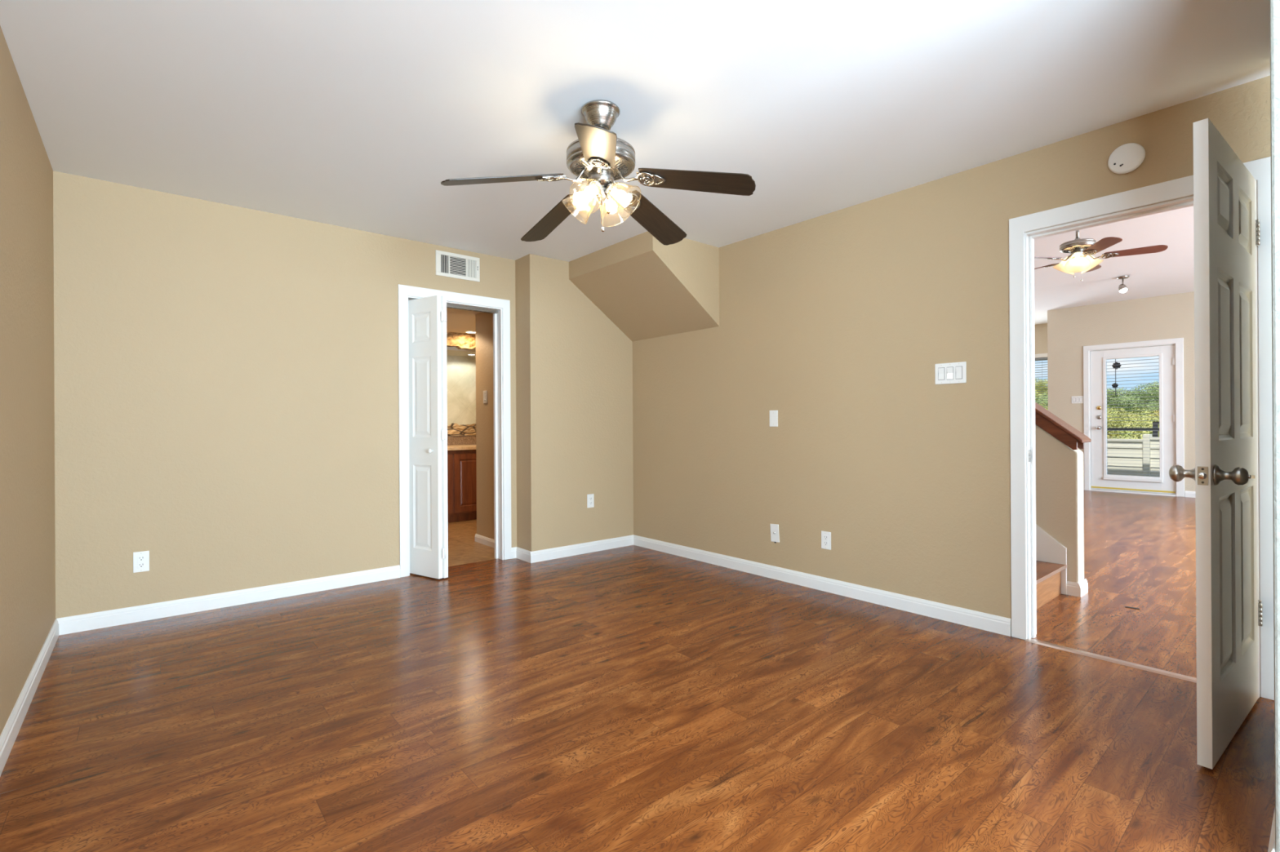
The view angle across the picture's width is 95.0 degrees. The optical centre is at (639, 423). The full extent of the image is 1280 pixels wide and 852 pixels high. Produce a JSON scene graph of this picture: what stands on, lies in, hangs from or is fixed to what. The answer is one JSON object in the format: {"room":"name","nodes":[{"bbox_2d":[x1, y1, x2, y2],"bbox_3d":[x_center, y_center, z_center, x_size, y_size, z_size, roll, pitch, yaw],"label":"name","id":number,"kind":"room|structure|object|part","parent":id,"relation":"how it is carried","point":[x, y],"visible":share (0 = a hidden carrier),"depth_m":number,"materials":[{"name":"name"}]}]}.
{"room":"empty bedroom","nodes":[
{"label":"empty bedroom","id":0,"kind":"room"},
{"bbox_2d":[0,26,55,736],"bbox_3d":[-0.356,-0.126,-0.246,0.120,2.455,8.882,0,0,-40],"label":"wall","id":1,"kind":"structure","parent":0,"point":[27,388],"depth_m":2.32,"materials":[{"name":"beige paint"}]},
{"bbox_2d":[0,618,58,776],"bbox_3d":[-0.330,1.058,-0.165,0.014,0.088,8.542,0,0,-40],"label":"baseboard","id":2,"kind":"structure","parent":1,"relation":"attached to","point":[8,736],"depth_m":2.25,"materials":[{"name":"white paint"}]},
{"bbox_2d":[53,170,516,618],"bbox_3d":[-2.089,-0.113,4.022,2.727,2.455,0.120,0,0,-40],"label":"wall","id":3,"kind":"structure","parent":0,"point":[226,376],"depth_m":3.55,"materials":[{"name":"beige paint"}]},
{"bbox_2d":[133,551,149,573],"bbox_3d":[-2.821,0.783,3.318,0.070,0.115,0.008,0,0,-40],"label":"electrical outlet","id":4,"kind":"object","parent":3,"relation":"attached to","point":[140,559],"visible":1,"depth_m":3.32,"materials":[{"name":"white plastic"}]},
{"bbox_2d":[137,555,145,568],"bbox_3d":[-2.819,0.783,3.316,0.034,0.068,0.002,0,0,-40],"label":"receptacle","id":5,"kind":"object","parent":4,"relation":"attached to","point":[140,559],"depth_m":3.31,"materials":[{"name":"white plastic"}]},
{"bbox_2d":[57,564,399,635],"bbox_3d":[-2.406,1.072,3.661,1.766,0.088,0.014,0,0,-40],"label":"baseboard","id":6,"kind":"structure","parent":3,"relation":"attached to","point":[81,623],"depth_m":3.53,"materials":[{"name":"white paint"}]},
{"bbox_2d":[408,295,448,579],"bbox_3d":[-1.549,0.098,4.242,0.391,2.006,0.107,0,0,32],"label":"door","id":7,"kind":"structure","parent":3,"relation":"in","point":[427,316],"depth_m":4.20,"materials":[{"name":"white paint"}]},
{"bbox_3d":[-1.533,0.098,4.274,0.352,2.006,0.032,0,0,33],"label":"door","id":8,"kind":"part","parent":7,"relation":"part of","materials":[{"name":"white paint"}]},
{"bbox_2d":[408,298,497,313],"bbox_3d":[-1.451,-0.910,4.568,0.733,0.024,0.036,0,0,-40],"label":"door track","id":9,"kind":"object","parent":3,"relation":"attached to","point":[448,305],"visible":0.64,"depth_m":4.64,"materials":[{"name":"silver metal"}]},
{"bbox_2d":[398,284,511,577],"bbox_3d":[-1.438,0.053,4.561,0.886,2.115,0.134,0,0,-40],"label":"door frame","id":10,"kind":"structure","parent":3,"relation":"attached to","point":[501,320],"depth_m":4.75,"materials":[{"name":"white paint"}]},
{"bbox_2d":[435,249,479,281],"bbox_3d":[-1.400,-1.211,4.520,0.350,0.188,0.016,0,0,-40],"label":"air vent","id":11,"kind":"object","parent":3,"relation":"in","point":[449,264],"visible":1,"depth_m":4.52,"materials":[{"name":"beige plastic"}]},
{"bbox_2d":[446,355,475,436],"bbox_3d":[-2.689,0.051,6.919,4.400,2.135,0.150,0,0,-40],"label":"wall","id":12,"kind":"structure","parent":0,"point":[461,371],"depth_m":7.24,"materials":[{"name":"beige paint"}]},
{"bbox_2d":[446,346,475,357],"bbox_3d":[-2.486,-0.922,6.671,4.200,0.190,0.500,0,0,-40],"label":"trim","id":13,"kind":"structure","parent":12,"relation":"attached to","point":[453,351],"depth_m":6.83,"materials":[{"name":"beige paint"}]},
{"bbox_2d":[446,331,475,349],"bbox_3d":[-1.641,-0.933,6.989,2.400,0.179,0.102,0,0,-40],"label":"light fixture","id":14,"kind":"object","parent":12,"relation":"attached to","point":[459,340],"visible":0.14,"depth_m":6.63,"materials":[{"name":"yellow glass"}]},
{"bbox_2d":[447,435,475,445],"bbox_3d":[-1.986,0.210,7.390,2.420,0.110,0.035,0,0,-40],"label":"backsplash","id":15,"kind":"structure","parent":12,"relation":"attached to","point":[451,440],"depth_m":7.20,"materials":[{"name":"brown stone"}]},
{"bbox_2d":[447,423,475,435],"bbox_3d":[-1.970,0.071,7.386,2.400,0.158,0.062,0,0,-40],"label":"stone border","id":16,"kind":"object","parent":12,"relation":"attached to","point":[453,429],"visible":0.14,"depth_m":7.18,"materials":[{"name":"beige stone"}]},
{"bbox_2d":[446,307,482,334],"bbox_3d":[-1.901,-1.071,5.976,4.400,0.100,2.618,0,0,-40],"label":"wall","id":17,"kind":"structure","parent":0,"point":[458,321],"depth_m":5.82,"materials":[{"name":"beige paint"}]},
{"bbox_2d":[475,311,493,539],"bbox_3d":[-1.262,0.042,5.276,0.115,2.135,0.733,0,0,-40],"label":"wall","id":18,"kind":"structure","parent":0,"point":[483,321],"depth_m":5.37,"materials":[{"name":"beige paint"}]},
{"bbox_2d":[474,533,494,548],"bbox_3d":[-1.310,1.075,5.239,0.014,0.070,0.747,0,0,-40],"label":"baseboard","id":19,"kind":"structure","parent":18,"relation":"attached to","point":[482,540],"depth_m":5.36,"materials":[{"name":"white paint"}]},
{"bbox_2d":[483,391,487,403],"bbox_3d":[-1.419,-0.241,5.363,0.010,0.115,0.072,0,0,-40],"label":"light switch","id":20,"kind":"object","parent":18,"relation":"attached to","point":[485,393],"visible":1,"depth_m":5.35,"materials":[{"name":"beige plastic"}]},
{"bbox_2d":[515,253,633,551],"bbox_3d":[-0.579,-0.122,5.138,1.060,2.455,0.359,0,0,-40],"label":"wall","id":21,"kind":"structure","parent":0,"point":[574,365],"depth_m":4.88,"materials":[{"name":"beige paint"}]},
{"bbox_2d":[511,534,633,563],"bbox_3d":[-0.556,1.061,5.064,1.110,0.088,0.253,0,0,-40],"label":"baseboard","id":22,"kind":"structure","parent":21,"relation":"attached to","point":[522,554],"depth_m":4.88,"materials":[{"name":"white paint"}]},
{"bbox_2d":[586,493,594,507],"bbox_3d":[-0.423,0.665,5.026,0.070,0.115,0.008,0,0,-40],"label":"electrical outlet","id":23,"kind":"object","parent":21,"relation":"attached to","point":[590,498],"visible":1,"depth_m":5.02,"materials":[{"name":"white plastic"}]},
{"bbox_2d":[589,497,592,505],"bbox_3d":[-0.421,0.664,5.024,0.034,0.068,0.002,0,0,-40],"label":"receptacle","id":24,"kind":"object","parent":23,"relation":"attached to","point":[590,498],"depth_m":5.02,"materials":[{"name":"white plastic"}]},
{"bbox_2d":[0,0,1270,262],"bbox_3d":[1.006,-1.421,0.843,4.177,0.120,8.782,0,0,-40],"label":"ceiling","id":25,"kind":"structure","parent":0,"point":[355,114],"depth_m":2.39,"materials":[{"name":"white paint"}]},
{"bbox_2d":[440,99,755,245],"bbox_3d":[-0.192,-1.086,2.570,1.258,0.534,1.220,0,0,-40],"label":"ceiling fan","id":26,"kind":"object","parent":25,"relation":"hanging from","point":[597,157],"visible":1,"depth_m":2.47,"materials":[{"name":"brown wood"}]},
{"bbox_3d":[-0.560,-0.993,2.386,0.485,0.006,0.142,-12,17,-20],"label":"blade","id":27,"kind":"part","parent":26,"relation":"part of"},
{"bbox_3d":[-0.425,-0.993,2.859,0.142,0.006,0.485,-17,-1,-39],"label":"blade","id":28,"kind":"part","parent":26,"relation":"part of","materials":[{"name":"brown laminate"}]},
{"bbox_3d":[-0.272,-0.950,2.568,0.137,0.148,0.151,0,0,-40],"label":"lamp shade","id":29,"kind":"part","parent":26,"relation":"part of","materials":[{"name":"clear glass"}]},
{"bbox_3d":[-0.249,-0.968,2.566,0.052,0.062,0.065,0,0,-40],"label":"bulb","id":30,"kind":"part","parent":26,"relation":"part of","materials":[{"name":"white glass"}]},
{"bbox_3d":[-0.203,-0.968,2.448,0.065,0.062,0.052,0,0,-40],"label":"bulb","id":31,"kind":"part","parent":26,"relation":"part of","materials":[{"name":"white glass"}]},
{"bbox_3d":[-0.205,-0.950,2.425,0.151,0.148,0.137,0,0,-40],"label":"lamp shade","id":32,"kind":"part","parent":26,"relation":"part of","materials":[{"name":"clear glass"}]},
{"bbox_3d":[-0.152,-0.995,2.112,0.142,0.006,0.485,12,10,-5],"label":"blade","id":33,"kind":"part","parent":26,"relation":"part of","materials":[{"name":"brown laminate"}]},
{"bbox_3d":[-0.132,-0.969,2.612,0.065,0.062,0.052,0,0,-40],"label":"bulb","id":34,"kind":"part","parent":26,"relation":"part of","materials":[{"name":"white glass"}]},
{"bbox_3d":[-0.129,-0.951,2.635,0.151,0.148,0.137,0,0,-40],"label":"lamp shade","id":35,"kind":"part","parent":26,"relation":"part of","materials":[{"name":"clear glass"}]},
{"bbox_3d":[-0.085,-0.969,2.494,0.052,0.062,0.065,0,0,-40],"label":"bulb","id":36,"kind":"part","parent":26,"relation":"part of","materials":[{"name":"white glass"}]},
{"bbox_3d":[-0.062,-0.951,2.492,0.137,0.148,0.151,0,0,-40],"label":"lamp shade","id":37,"kind":"part","parent":26,"relation":"part of","materials":[{"name":"clear glass"}]},
{"bbox_3d":[0.066,-0.996,2.877,0.142,0.006,0.485,-15,-19,31],"label":"blade","id":38,"kind":"part","parent":26,"relation":"part of","materials":[{"name":"brown laminate"}]},
{"bbox_3d":[0.234,-0.997,2.416,0.485,0.006,0.142,11,-10,16],"label":"blade","id":39,"kind":"part","parent":26,"relation":"part of","materials":[{"name":"brown laminate"}]},
{"bbox_2d":[0,490,1275,851],"bbox_3d":[3.830,1.129,4.984,13.810,0.100,11.500,0,0,-40],"label":"floor","id":40,"kind":"structure","parent":0,"point":[632,698],"depth_m":2.16,"materials":[{"name":"brown wood"}]},
{"bbox_2d":[447,449,476,522],"bbox_3d":[-1.793,0.708,7.180,2.400,0.812,0.580,0,0,-40],"label":"vanity cabinet","id":41,"kind":"object","parent":40,"relation":"on","point":[461,464],"visible":0.18,"depth_m":6.63,"materials":[{"name":"brown wood"}]},
{"bbox_3d":[-2.290,0.674,6.396,0.490,0.660,0.020,0,0,-40],"label":"door","id":42,"kind":"part","parent":41,"relation":"part of","materials":[{"name":"brown wood"}]},
{"bbox_2d":[447,444,475,450],"bbox_3d":[-1.799,0.283,7.168,2.420,0.038,0.615,0,0,-40],"label":"countertop","id":43,"kind":"structure","parent":41,"relation":"on","point":[457,447],"depth_m":6.63,"materials":[{"name":"beige stone"}]},
{"bbox_3d":[-1.887,0.672,6.735,0.515,0.660,0.020,0,0,-40],"label":"door","id":44,"kind":"part","parent":41,"relation":"part of","materials":[{"name":"brown wood"}]},
{"bbox_2d":[1035,524,1066,608],"bbox_3d":[1.701,0.167,4.174,0.958,1.849,1.990,0,0,-40],"label":"staircase","id":45,"kind":"structure","parent":40,"relation":"on","point":[1051,554],"depth_m":3.71,"materials":[{"name":"laminate"}]},
{"bbox_2d":[1125,606,1139,609],"bbox_3d":[2.888,1.083,3.439,0.064,0.003,0.020,0,0,40],"label":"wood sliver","id":46,"kind":"object","parent":40,"relation":"on","point":[1126,606],"visible":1,"depth_m":3.44,"materials":[{"name":"wood"}]},
{"bbox_2d":[1025,638,1260,698],"bbox_3d":[2.207,1.085,2.642,0.055,0.006,0.808,0,0,-40],"label":"threshold strip","id":47,"kind":"object","parent":40,"relation":"on","point":[1032,641],"visible":0.85,"depth_m":2.67,"materials":[{"name":"silver metal"}]},
{"bbox_2d":[632,75,1271,618],"bbox_3d":[2.628,-0.142,2.229,0.120,2.455,8.823,0,0,-40],"label":"wall","id":48,"kind":"structure","parent":0,"point":[838,323],"depth_m":3.56,"materials":[{"name":"beige paint"}]},
{"bbox_2d":[568,231,719,341],"bbox_3d":[0.010,-1.046,4.719,0.690,0.615,1.069,0,0,-40],"label":"soffit","id":49,"kind":"structure","parent":48,"relation":"attached to","point":[648,288],"depth_m":4.51,"materials":[{"name":"beige paint"}]},
{"bbox_2d":[769,410,777,426],"bbox_3d":[0.942,-0.034,4.135,0.006,0.115,0.070,0,0,-40],"label":"blank wall plate","id":50,"kind":"object","parent":48,"relation":"attached to","point":[773,414],"visible":1,"depth_m":4.13,"materials":[{"name":"white plastic"}]},
{"bbox_2d":[769,524,779,543],"bbox_3d":[0.946,0.776,4.129,0.015,0.134,0.078,0,0,-40],"label":"wall plate","id":51,"kind":"object","parent":48,"relation":"attached to","point":[775,537],"visible":1,"depth_m":4.13,"materials":[{"name":"white plastic"}]},
{"bbox_2d":[633,534,1011,636],"bbox_3d":[0.917,1.052,4.166,0.014,0.088,3.045,0,0,-40],"label":"baseboard","id":52,"kind":"structure","parent":48,"relation":"attached to","point":[970,618],"depth_m":3.69,"materials":[{"name":"white paint"}]},
{"bbox_2d":[821,530,831,550],"bbox_3d":[1.211,0.762,3.819,0.008,0.115,0.070,0,0,-40],"label":"electrical outlet","id":53,"kind":"object","parent":48,"relation":"attached to","point":[825,536],"visible":1,"depth_m":3.81,"materials":[{"name":"white plastic"}]},
{"bbox_2d":[823,534,828,546],"bbox_3d":[1.210,0.762,3.817,0.002,0.068,0.034,0,0,-40],"label":"receptacle","id":54,"kind":"object","parent":53,"relation":"attached to","point":[825,536],"depth_m":3.82,"materials":[{"name":"white plastic"}]},
{"bbox_2d":[934,361,966,384],"bbox_3d":[1.705,-0.275,3.224,0.010,0.115,0.163,0,0,-40],"label":"light switch","id":55,"kind":"object","parent":48,"relation":"attached to","point":[953,372],"visible":1,"depth_m":3.22,"materials":[{"name":"white plastic"}]},
{"bbox_2d":[1107,142,1145,173],"bbox_3d":[2.183,-1.189,2.633,0.032,0.132,0.132,0,0,-40],"label":"smoke detector","id":56,"kind":"object","parent":48,"relation":"attached to","point":[1126,158],"visible":1,"depth_m":2.62,"materials":[{"name":"white plastic"}]},
{"bbox_2d":[1008,156,1274,700],"bbox_3d":[2.248,0.021,2.682,0.148,2.133,0.940,0,0,-40],"label":"door frame","id":57,"kind":"structure","parent":48,"relation":"attached to","point":[1021,243],"depth_m":2.82,"materials":[{"name":"white paint"}]},
{"bbox_3d":[1.966,0.165,2.962,0.028,0.060,0.002,0,0,-40],"label":"strike plate","id":58,"kind":"part","parent":57,"relation":"part of","materials":[{"name":"silver metal"}]},
{"bbox_2d":[1168,118,1262,769],"bbox_3d":[2.099,0.061,2.076,0.850,2.026,0.198,0,0,-36],"label":"door","id":59,"kind":"structure","parent":48,"relation":"in","point":[1227,228],"depth_m":1.95,"materials":[{"name":"white paint"}]},
{"bbox_3d":[1.780,0.164,1.918,0.066,0.066,0.074,0,0,-36],"label":"knob","id":60,"kind":"part","parent":59,"relation":"part of","materials":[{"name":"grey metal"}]},
{"bbox_3d":[1.762,0.164,1.836,0.002,0.058,0.025,0,0,-36],"label":"latch plate","id":61,"kind":"part","parent":59,"relation":"part of","materials":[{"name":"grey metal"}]},
{"bbox_3d":[1.845,0.164,1.829,0.066,0.066,0.074,0,0,-36],"label":"knob","id":62,"kind":"part","parent":59,"relation":"part of","materials":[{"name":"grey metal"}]},
{"bbox_2d":[1034,323,1047,358],"bbox_3d":[6.468,-0.399,11.397,1.500,2.930,3.300,0,0,-40],"label":"wall","id":63,"kind":"structure","parent":0,"point":[1041,330],"depth_m":11.05,"materials":[{"name":"beige paint"}]},
{"bbox_2d":[1035,353,1047,360],"bbox_3d":[6.934,-0.512,11.855,0.115,1.590,2.540,0,0,-40],"label":"window","id":64,"kind":"structure","parent":63,"relation":"in","point":[1041,355],"depth_m":11.03,"materials":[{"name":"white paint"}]},
{"bbox_3d":[6.896,-0.511,11.823,0.015,1.590,2.540,0,0,-40],"label":"casing","id":65,"kind":"part","parent":64,"relation":"part of","materials":[{"name":"white paint"}]},
{"bbox_2d":[1035,357,1048,410],"bbox_3d":[6.924,-0.512,11.848,0.042,1.450,2.360,0,0,-40],"label":"window blind","id":66,"kind":"object","parent":63,"relation":"attached to","point":[1037,358],"visible":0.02,"depth_m":11.07,"materials":[{"name":"grey plastic"}]},
{"bbox_2d":[1035,424,1084,582],"bbox_3d":[2.134,-0.180,4.508,0.135,2.539,2.054,0,0,-40],"label":"wall","id":67,"kind":"structure","parent":0,"point":[1059,468],"depth_m":3.75,"materials":[{"name":"beige paint"}]},
{"bbox_2d":[1035,402,1091,449],"bbox_3d":[2.142,-0.696,4.496,0.204,1.733,2.087,0,0,-40],"label":"handrail cap","id":68,"kind":"object","parent":67,"relation":"on","point":[1062,431],"visible":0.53,"depth_m":3.76,"materials":[{"name":"red wood"}]},
{"bbox_2d":[1066,578,1088,597],"bbox_3d":[2.788,1.043,3.739,0.165,0.084,0.073,0,0,-40],"label":"baseboard","id":69,"kind":"structure","parent":67,"relation":"attached to","point":[1076,589],"depth_m":3.69,"materials":[{"name":"white paint"}]},
{"bbox_2d":[1034,205,1194,324],"bbox_3d":[5.472,-1.920,6.318,9.553,0.120,9.800,0,0,-40],"label":"ceiling","id":70,"kind":"structure","parent":0,"point":[1171,271],"depth_m":7.01,"materials":[{"name":"white paint"}]},
{"bbox_2d":[1034,230,1168,281],"bbox_3d":[3.912,-1.550,5.231,1.114,0.602,1.160,0,0,-40],"label":"ceiling fan","id":71,"kind":"object","parent":70,"relation":"hanging from","point":[1081,260],"visible":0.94,"depth_m":5.10,"materials":[{"name":"brown wood"}]},
{"bbox_3d":[3.723,-1.460,5.559,0.135,0.006,0.425,-13,5,-23],"label":"blade","id":72,"kind":"part","parent":71,"relation":"part of","materials":[{"name":"brown wood"}]},
{"bbox_3d":[3.486,-1.459,5.163,0.425,0.006,0.135,0,12,-5],"label":"blade","id":73,"kind":"part","parent":71,"relation":"part of","materials":[{"name":"brown wood"}]},
{"bbox_3d":[3.832,-1.416,5.306,0.166,0.174,0.169,0,0,24],"label":"lamp shade","id":74,"kind":"part","parent":71,"relation":"part of","materials":[{"name":"white glass"}]},
{"bbox_3d":[3.807,-1.416,5.103,0.169,0.174,0.166,0,0,-6],"label":"lamp shade","id":75,"kind":"part","parent":71,"relation":"part of","materials":[{"name":"white glass"}]},
{"bbox_3d":[3.832,-1.441,5.135,0.060,0.068,0.049,0,0,-40],"label":"bulb","id":76,"kind":"part","parent":71,"relation":"part of","materials":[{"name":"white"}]},
{"bbox_3d":[3.994,-1.417,5.183,0.169,0.174,0.166,0,0,-40],"label":"lamp shade","id":77,"kind":"part","parent":71,"relation":"part of","materials":[{"name":"white glass"}]},
{"bbox_3d":[4.173,-1.463,5.455,0.425,0.006,0.135,0,-12,-41],"label":"blade","id":78,"kind":"part","parent":71,"relation":"part of","materials":[{"name":"brown wood"}]},
{"bbox_3d":[3.790,-1.461,4.815,0.135,0.006,0.425,12,3,13],"label":"blade","id":79,"kind":"part","parent":71,"relation":"part of","materials":[{"name":"brown wood"}]},
{"bbox_3d":[4.214,-1.463,4.996,0.425,0.006,0.135,0,-12,31],"label":"blade","id":80,"kind":"part","parent":71,"relation":"part of","materials":[{"name":"brown wood"}]},
{"bbox_2d":[1116,275,1129,293],"bbox_3d":[6.122,-1.757,7.440,0.162,0.213,0.128,0,0,-40],"label":"spotlight","id":81,"kind":"object","parent":70,"relation":"attached to","point":[1122,288],"visible":1,"depth_m":7.41,"materials":[{"name":"silver metal"}]},
{"bbox_3d":[6.107,-1.696,7.411,0.086,0.092,0.083,0,0,-40],"label":"bulb","id":82,"kind":"part","parent":81,"relation":"part of","materials":[{"name":"white glass"}]},
{"bbox_2d":[1047,291,1195,491],"bbox_3d":[8.942,-0.415,7.186,0.140,2.930,6.670,0,0,-40],"label":"wall","id":83,"kind":"structure","parent":0,"point":[1069,330],"depth_m":9.05,"materials":[{"name":"beige paint"}]},
{"bbox_2d":[1071,395,1083,403],"bbox_3d":[6.998,-0.378,9.379,0.010,0.115,0.163,0,0,-40],"label":"light switch","id":84,"kind":"object","parent":83,"relation":"attached to","point":[1076,399],"visible":1,"depth_m":9.38,"materials":[{"name":"white plastic"}]},
{"bbox_2d":[1083,337,1184,497],"bbox_3d":[7.468,-0.085,8.901,0.188,2.287,1.175,0,0,-40],"label":"door","id":85,"kind":"structure","parent":83,"relation":"in","point":[1170,352],"depth_m":8.82,"materials":[{"name":"white paint"}]},
{"bbox_2d":[1111,362,1120,368],"bbox_3d":[7.361,-0.891,9.061,0.026,0.114,0.114,0,0,-40],"label":"ornament","id":86,"kind":"object","parent":85,"relation":"attached to","point":[1117,364],"visible":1,"depth_m":9.05,"materials":[{"name":"black paint"}]},
{"bbox_3d":[7.485,1.048,8.918,0.150,0.022,1.020,0,0,-40],"label":"sill","id":87,"kind":"part","parent":85,"relation":"part of","materials":[{"name":"white paint"}]},
{"bbox_3d":[7.459,-0.081,8.887,0.084,1.900,0.695,0,0,-40],"label":"glazing frame","id":88,"kind":"part","parent":85,"relation":"part of","materials":[{"name":"white paint"}]},
{"bbox_2d":[1184,490,1195,497],"bbox_3d":[8.834,1.006,7.204,0.014,0.088,6.490,0,0,-40],"label":"baseboard","id":89,"kind":"structure","parent":83,"relation":"attached to","point":[1187,494],"depth_m":8.37,"materials":[{"name":"white paint"}]},
{"bbox_2d":[1269,0,1279,851],"bbox_3d":[1.987,-0.139,1.722,1.220,2.455,0.120,0,0,-40],"label":"wall","id":90,"kind":"structure","parent":0,"point":[1274,4],"depth_m":1.37,"materials":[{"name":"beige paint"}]},
{"bbox_2d":[1267,808,1275,851],"bbox_3d":[1.951,1.045,1.773,1.220,0.088,0.014,0,0,-40],"label":"baseboard","id":91,"kind":"structure","parent":90,"relation":"attached to","point":[1272,841],"depth_m":1.43,"materials":[{"name":"white paint"}]},
{"bbox_3d":[10.067,1.133,8.033,2.660,0.140,6.530,0,0,-40],"label":"floor","id":92,"kind":"structure","parent":0,"visible":0},
{"bbox_2d":[1106,439,1142,475],"bbox_3d":[7.675,0.681,11.460,0.160,0.795,3.350,0,0,-40],"label":"parapet","id":93,"kind":"object","parent":92,"relation":"on","point":[1128,450],"visible":0.22,"depth_m":10.32,"materials":[{"name":"paint"}]},
{"bbox_2d":[1106,422,1159,437],"bbox_3d":[9.959,0.514,9.756,0.070,1.100,8.900,0,0,-40],"label":"metal railing","id":94,"kind":"object","parent":92,"relation":"on","point":[1155,433],"visible":0.14,"depth_m":10.65,"materials":[{"name":"grey metal"}]},
{"bbox_3d":[9.957,0.104,9.757,0.060,0.050,8.900,0,0,-40],"label":"rail","id":95,"kind":"part","parent":94,"relation":"part of","materials":[{"name":"black metal"}]},
{"bbox_3d":[9.283,0.519,10.560,0.070,1.100,0.070,0,0,-40],"label":"rail post","id":96,"kind":"part","parent":94,"relation":"part of","materials":[{"name":"black metal"}]},
{"bbox_2d":[1142,434,1151,476],"bbox_3d":[8.772,0.632,10.135,0.230,0.880,0.090,0,0,-40],"label":"post","id":97,"kind":"object","parent":92,"relation":"on","point":[1146,437],"visible":0.54,"depth_m":10.06,"materials":[{"name":"paint"}]},
{"bbox_2d":[1150,436,1159,476],"bbox_3d":[10.571,0.643,8.022,0.160,0.835,5.460,0,0,-40],"label":"parapet","id":98,"kind":"object","parent":92,"relation":"on","point":[1154,455],"visible":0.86,"depth_m":10.03,"materials":[{"name":"paint"}]},
{"label":"outside","id":99,"kind":"structure","parent":0,"visible":0},
{"bbox_3d":[74.322,0.591,88.729,200.000,7.797,200.000,0,0,-40],"label":"hillside","id":100,"kind":"object","parent":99,"visible":0},
{"bbox_2d":[1035,377,1048,395],"bbox_3d":[46.193,-1.980,69.372,4.839,6.778,5.231,0,0,23],"label":"tree","id":101,"kind":"object","parent":100,"relation":"on","point":[1036,380],"visible":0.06,"depth_m":67.96,"materials":[{"name":"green plant"}]},
{"bbox_2d":[1035,392,1048,408],"bbox_3d":[32.342,0.355,45.847,5.292,5.627,4.755,0,0,-30],"label":"tree","id":102,"kind":"object","parent":100,"relation":"on","point":[1039,401],"visible":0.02,"depth_m":45.57,"materials":[{"name":"green plant"}]},
{"bbox_2d":[1035,390,1048,400],"bbox_3d":[41.845,-0.783,61.000,5.073,6.013,4.420,0,0,30],"label":"tree","id":103,"kind":"object","parent":100,"relation":"on","point":[1035,390],"visible":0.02,"depth_m":59.84,"materials":[{"name":"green plant"}]},
{"bbox_2d":[1106,406,1146,425],"bbox_3d":[38.480,0.628,46.679,5.073,4.292,4.420,0,0,10],"label":"tree","id":104,"kind":"object","parent":100,"relation":"on","point":[1114,412],"visible":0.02,"depth_m":45.42,"materials":[{"name":"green plant"}]},
{"bbox_2d":[1106,383,1159,417],"bbox_3d":[47.114,-1.013,56.219,4.755,5.654,5.292,0,0,2],"label":"tree","id":105,"kind":"object","parent":100,"relation":"on","point":[1126,402],"visible":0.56,"depth_m":55.28,"materials":[{"name":"green plant"}]},
{"bbox_2d":[1106,407,1159,439],"bbox_3d":[31.651,1.345,38.192,4.420,4.775,5.073,0,0,34],"label":"tree","id":106,"kind":"object","parent":100,"relation":"on","point":[1146,412],"visible":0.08,"depth_m":38.35,"materials":[{"name":"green plant"}]},
{"bbox_2d":[1111,431,1159,439],"bbox_3d":[22.863,2.496,24.747,4.420,4.983,5.073,0,0,9],"label":"tree","id":107,"kind":"object","parent":100,"relation":"on","point":[1140,435],"visible":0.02,"depth_m":26.07,"materials":[{"name":"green plant"}]},
{"bbox_2d":[1128,413,1159,437],"bbox_3d":[29.452,1.922,31.963,4.420,4.894,5.073,0,0,39],"label":"tree","id":108,"kind":"object","parent":100,"relation":"on","point":[1154,418],"visible":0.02,"depth_m":31.80,"materials":[{"name":"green plant"}]},
{"bbox_2d":[1140,410,1159,422],"bbox_3d":[37.536,0.921,39.682,4.895,4.641,5.503,0,0,-27],"label":"tree","id":109,"kind":"object","parent":100,"relation":"on","point":[1156,411],"visible":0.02,"depth_m":40.44,"materials":[{"name":"green plant"}]},
{"bbox_2d":[1142,380,1159,403],"bbox_3d":[57.311,-2.017,65.254,5.294,5.397,5.030,0,0,7],"label":"tree","id":110,"kind":"object","parent":100,"relation":"on","point":[1157,383],"visible":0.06,"depth_m":64.42,"materials":[{"name":"green plant"}]},
{"bbox_2d":[1150,400,1159,413],"bbox_3d":[45.686,-0.535,48.654,5.292,5.138,4.755,0,0,-29],"label":"tree","id":111,"kind":"object","parent":100,"relation":"on","point":[1157,403],"visible":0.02,"depth_m":49.97,"materials":[{"name":"green plant"}]}
]}

